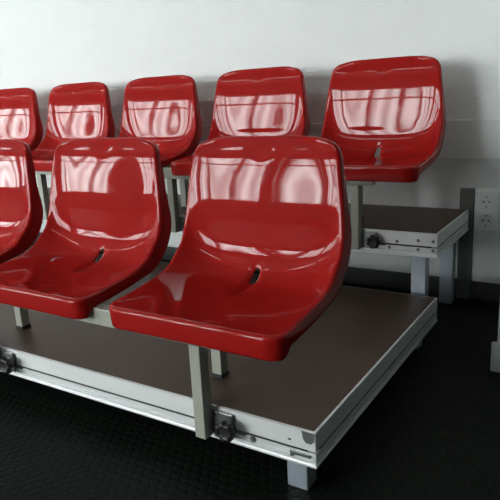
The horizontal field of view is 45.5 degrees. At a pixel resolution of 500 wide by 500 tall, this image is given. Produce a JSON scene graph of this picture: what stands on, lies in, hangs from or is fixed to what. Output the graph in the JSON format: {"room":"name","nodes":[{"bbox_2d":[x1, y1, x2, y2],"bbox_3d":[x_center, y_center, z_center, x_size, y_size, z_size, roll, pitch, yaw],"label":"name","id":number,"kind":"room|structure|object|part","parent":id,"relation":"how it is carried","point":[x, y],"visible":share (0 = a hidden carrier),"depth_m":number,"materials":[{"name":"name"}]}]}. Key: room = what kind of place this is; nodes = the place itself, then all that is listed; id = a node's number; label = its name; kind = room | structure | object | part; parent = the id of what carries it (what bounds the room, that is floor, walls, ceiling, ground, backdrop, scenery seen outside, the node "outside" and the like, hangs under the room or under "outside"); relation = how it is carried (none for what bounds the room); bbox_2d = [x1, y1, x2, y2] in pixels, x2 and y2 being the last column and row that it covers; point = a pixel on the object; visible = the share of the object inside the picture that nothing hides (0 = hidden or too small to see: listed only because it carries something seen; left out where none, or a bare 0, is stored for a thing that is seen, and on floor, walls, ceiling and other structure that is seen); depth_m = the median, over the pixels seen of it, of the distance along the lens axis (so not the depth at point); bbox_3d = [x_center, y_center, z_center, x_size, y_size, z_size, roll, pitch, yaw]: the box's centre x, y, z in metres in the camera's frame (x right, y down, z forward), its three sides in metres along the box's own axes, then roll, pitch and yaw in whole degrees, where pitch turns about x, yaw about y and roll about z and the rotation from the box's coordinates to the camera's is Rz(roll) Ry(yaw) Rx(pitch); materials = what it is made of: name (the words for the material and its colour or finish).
{"room":"indoor spectator stand","nodes":[
{"label":"indoor spectator stand","id":0,"kind":"room"},
{"bbox_2d":[0,243,499,499],"bbox_3d":[-3.486,0.613,1.539,17.500,0.050,5.930,6,17,31],"label":"floor","id":1,"kind":"structure","parent":0,"point":[432,432],"depth_m":1.36,"materials":[{"name":"black rubber"}]},
{"bbox_2d":[0,245,436,489],"bbox_3d":[-0.919,0.186,2.283,3.003,0.150,0.862,6,17,31],"label":"stage platform","id":2,"kind":"object","parent":1,"relation":"on","point":[296,409],"visible":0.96,"depth_m":1.45,"materials":[{"name":"wood"}]},
{"bbox_2d":[0,303,245,442],"bbox_3d":[-0.607,0.198,1.623,1.460,0.250,0.176,6,17,31],"label":"frame","id":3,"kind":"object","parent":2,"relation":"attached to","point":[208,421],"visible":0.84,"depth_m":1.24,"materials":[{"name":"grey paint"}]},
{"bbox_3d":[-0.649,0.308,1.585,0.045,0.045,0.018,6,17,31],"label":"star knob","id":4,"kind":"part","parent":3,"relation":"part of","materials":[{"name":"black plastic"}]},
{"bbox_3d":[-0.655,0.301,1.615,0.052,0.054,0.004,6,17,31],"label":"clamp plate","id":5,"kind":"part","parent":3,"relation":"part of","materials":[{"name":"metal"}]},
{"bbox_2d":[0,139,42,264],"bbox_3d":[-0.893,-0.128,1.784,0.436,0.374,0.355,6,17,31],"label":"seat","id":6,"kind":"object","parent":3,"relation":"on","point":[21,207],"visible":1,"depth_m":1.80,"materials":[{"name":"red plastic"}]},
{"bbox_3d":[-0.672,0.148,1.738,0.027,0.152,0.028,6,17,31],"label":"leg","id":7,"kind":"part","parent":3,"relation":"part of","materials":[{"name":"grey paint"}]},
{"bbox_2d":[0,138,171,319],"bbox_3d":[-0.469,-0.083,1.523,0.436,0.374,0.355,6,17,31],"label":"seat","id":8,"kind":"object","parent":3,"relation":"on","point":[109,195],"visible":1,"depth_m":1.58,"materials":[{"name":"red plastic"}]},
{"bbox_3d":[-0.101,0.291,1.238,0.027,0.210,0.030,6,17,31],"label":"post","id":9,"kind":"part","parent":3,"relation":"part of","materials":[{"name":"grey metal"}]},
{"bbox_3d":[-0.073,0.211,1.369,0.027,0.152,0.028,6,17,31],"label":"leg","id":10,"kind":"part","parent":3,"relation":"part of","materials":[{"name":"grey paint"}]},
{"bbox_3d":[-0.057,0.365,1.247,0.052,0.054,0.004,6,17,31],"label":"clamp plate","id":11,"kind":"part","parent":3,"relation":"part of","materials":[{"name":"metal"}]},
{"bbox_3d":[-0.050,0.371,1.217,0.045,0.045,0.018,6,17,31],"label":"star knob","id":12,"kind":"part","parent":3,"relation":"part of","materials":[{"name":"black plastic"}]},
{"bbox_2d":[109,136,351,361],"bbox_3d":[-0.045,-0.038,1.262,0.436,0.374,0.355,6,17,31],"label":"seat","id":13,"kind":"object","parent":3,"relation":"on","point":[278,206],"visible":1,"depth_m":1.31,"materials":[{"name":"red plastic"}]},
{"bbox_3d":[-1.139,0.248,1.937,3.003,0.078,0.032,6,17,31],"label":"rail","id":14,"kind":"part","parent":2,"relation":"part of","materials":[{"name":"metal"}]},
{"bbox_3d":[0.106,0.442,1.221,0.046,0.076,0.042,6,17,31],"label":"leg","id":15,"kind":"part","parent":2,"relation":"part of","materials":[{"name":"silver metal"}]},
{"bbox_3d":[0.112,0.361,1.143,0.028,0.024,0.002,6,17,31],"label":"corner plate","id":16,"kind":"part","parent":2,"relation":"part of","materials":[{"name":"metal"}]},
{"bbox_3d":[0.340,0.284,1.499,0.032,0.078,0.860,6,17,31],"label":"rail","id":17,"kind":"part","parent":2,"relation":"part of","materials":[{"name":"metal"}]},
{"bbox_2d":[38,188,468,303],"bbox_3d":[-0.585,-0.065,2.805,3.003,0.344,0.424,6,17,31],"label":"stage platform","id":18,"kind":"object","parent":1,"relation":"on","point":[421,233],"visible":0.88,"depth_m":1.96,"materials":[{"name":"aluminium"},{"name":"brown phenolic-coated plywood"},{"name":"galvanised steel"}]},
{"bbox_2d":[35,165,385,249],"bbox_3d":[-0.582,-0.243,2.559,2.446,0.250,0.176,6,17,31],"label":"frame","id":19,"kind":"object","parent":18,"relation":"attached to","point":[360,239],"visible":0.41,"depth_m":2.27,"materials":[{"name":"grey paint"}]},
{"bbox_2d":[0,87,42,150],"bbox_3d":[-1.312,-0.616,2.994,0.436,0.374,0.355,6,17,31],"label":"seat","id":20,"kind":"object","parent":19,"relation":"on","point":[20,119],"visible":0.7,"depth_m":3.04,"materials":[{"name":"red plastic"}]},
{"bbox_3d":[-0.932,-0.240,2.701,0.027,0.210,0.030,6,17,31],"label":"post","id":21,"kind":"part","parent":19,"relation":"part of","materials":[{"name":"grey metal"}]},
{"bbox_2d":[31,82,114,171],"bbox_3d":[-0.888,-0.571,2.732,0.436,0.374,0.355,6,17,31],"label":"seat","id":22,"kind":"object","parent":19,"relation":"on","point":[75,110],"visible":0.57,"depth_m":2.82,"materials":[{"name":"red plastic"}]},
{"bbox_2d":[118,75,202,166],"bbox_3d":[-0.464,-0.526,2.471,0.436,0.374,0.355,6,17,31],"label":"seat","id":23,"kind":"object","parent":19,"relation":"on","point":[164,111],"visible":0.62,"depth_m":2.55,"materials":[{"name":"red plastic"}]},
{"bbox_3d":[-0.295,-0.173,2.308,0.027,0.210,0.030,6,17,31],"label":"post","id":24,"kind":"part","parent":19,"relation":"part of","materials":[{"name":"grey metal"}]},
{"bbox_3d":[-0.251,-0.099,2.318,0.052,0.054,0.004,6,17,31],"label":"clamp plate","id":25,"kind":"part","parent":19,"relation":"part of","materials":[{"name":"metal"}]},
{"bbox_3d":[-0.267,-0.253,2.440,0.027,0.152,0.028,6,17,31],"label":"leg","id":26,"kind":"part","parent":19,"relation":"part of","materials":[{"name":"grey paint"}]},
{"bbox_2d":[171,66,309,175],"bbox_3d":[-0.040,-0.481,2.210,0.436,0.374,0.355,6,17,31],"label":"seat","id":27,"kind":"object","parent":19,"relation":"on","point":[269,101],"visible":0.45,"depth_m":2.29,"materials":[{"name":"red plastic"}]},
{"bbox_3d":[0.342,-0.106,1.916,0.027,0.210,0.030,6,17,31],"label":"post","id":28,"kind":"part","parent":19,"relation":"part of","materials":[{"name":"grey metal"}]},
{"bbox_3d":[0.370,-0.186,2.048,0.027,0.152,0.028,6,17,31],"label":"leg","id":29,"kind":"part","parent":19,"relation":"part of","materials":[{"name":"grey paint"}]},
{"bbox_3d":[0.386,-0.032,1.925,0.052,0.054,0.004,6,17,31],"label":"clamp plate","id":30,"kind":"part","parent":19,"relation":"part of","materials":[{"name":"metal"}]},
{"bbox_3d":[0.393,-0.026,1.895,0.045,0.045,0.018,6,17,31],"label":"star knob","id":31,"kind":"part","parent":19,"relation":"part of","materials":[{"name":"black plastic"}]},
{"bbox_2d":[320,56,445,182],"bbox_3d":[0.384,-0.437,1.949,0.436,0.374,0.355,6,17,31],"label":"seat","id":32,"kind":"object","parent":19,"relation":"on","point":[394,105],"visible":0.76,"depth_m":2.02,"materials":[{"name":"red plastic"}]},
{"bbox_3d":[-0.693,-0.148,2.614,3.003,0.078,0.032,6,17,31],"label":"rail","id":33,"kind":"part","parent":18,"relation":"part of","materials":[{"name":"metal"}]},
{"bbox_3d":[0.546,0.141,1.917,0.046,0.270,0.042,6,17,31],"label":"leg","id":34,"kind":"part","parent":18,"relation":"part of","materials":[{"name":"silver metal"}]},
{"bbox_3d":[0.725,0.063,2.189,0.046,0.270,0.042,6,17,31],"label":"leg","id":35,"kind":"part","parent":18,"relation":"part of","materials":[{"name":"silver metal"}]},
{"bbox_3d":[0.669,-0.061,1.997,0.032,0.078,0.421,6,17,31],"label":"rail","id":36,"kind":"part","parent":18,"relation":"part of","materials":[{"name":"metal"}]},
{"bbox_2d":[0,0,499,272],"bbox_3d":[-1.963,-1.653,3.624,17.500,3.250,0.150,6,17,31],"label":"wall","id":37,"kind":"structure","parent":0,"point":[45,45],"depth_m":2.52,"materials":[{"name":"white paint"}]},
{"bbox_2d":[34,232,499,301],"bbox_3d":[-4.176,-0.381,5.325,12.197,0.070,0.010,6,17,31],"label":"baseboard","id":38,"kind":"structure","parent":37,"relation":"attached to","point":[364,276],"depth_m":2.39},
{"bbox_2d":[36,159,499,277],"bbox_3d":[-4.187,-0.634,5.263,12.197,0.451,0.002,6,17,31],"label":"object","id":39,"kind":"structure","parent":37,"relation":"attached to","point":[439,185],"depth_m":2.25,"materials":[{"name":"grey paint"}]},
{"bbox_2d":[41,119,499,159],"bbox_3d":[-4.204,-0.918,5.186,12.197,0.139,0.012,6,17,31],"label":"trim","id":40,"kind":"structure","parent":37,"relation":"attached to","point":[471,138],"depth_m":2.12,"materials":[{"name":"white paint"}]},
{"bbox_2d":[456,188,475,298],"bbox_3d":[0.798,-0.021,2.206,0.050,0.417,0.022,6,17,31],"label":"trim","id":41,"kind":"structure","parent":37,"relation":"attached to","point":[467,195],"depth_m":2.20,"materials":[{"name":"grey paint"}]},
{"bbox_2d":[471,188,499,283],"bbox_3d":[0.882,-0.047,2.149,0.147,0.347,0.014,6,17,31],"label":"trim","id":42,"kind":"structure","parent":37,"relation":"attached to","point":[486,245],"depth_m":2.17,"materials":[{"name":"white plastic"}]},
{"bbox_2d":[474,191,499,231],"bbox_3d":[0.845,-0.138,2.129,0.080,0.146,0.014,6,17,31],"label":"wall socket","id":43,"kind":"object","parent":37,"relation":"attached to","point":[486,202],"visible":1,"depth_m":2.12,"materials":[{"name":"white plastic"}]},
{"bbox_2d":[479,195,493,208],"bbox_3d":[0.840,-0.171,2.116,0.052,0.052,0.004,6,17,31],"label":"socket","id":44,"kind":"object","parent":43,"relation":"attached to","point":[485,201],"depth_m":2.12,"materials":[{"name":"white plastic"}]},
{"bbox_2d":[497,305,499,341],"bbox_3d":[1.043,-1.203,1.356,0.653,3.100,0.593,6,17,31],"label":"wall","id":45,"kind":"structure","parent":0,"point":[499,305],"depth_m":1.64,"materials":[{"name":"grey paint"}]},
{"bbox_2d":[490,341,499,372],"bbox_3d":[0.959,0.325,1.481,0.679,0.088,0.013,6,17,31],"label":"baseboard","id":46,"kind":"structure","parent":45,"relation":"attached to","point":[495,346],"depth_m":1.65,"materials":[{"name":"grey paint"}]}
]}

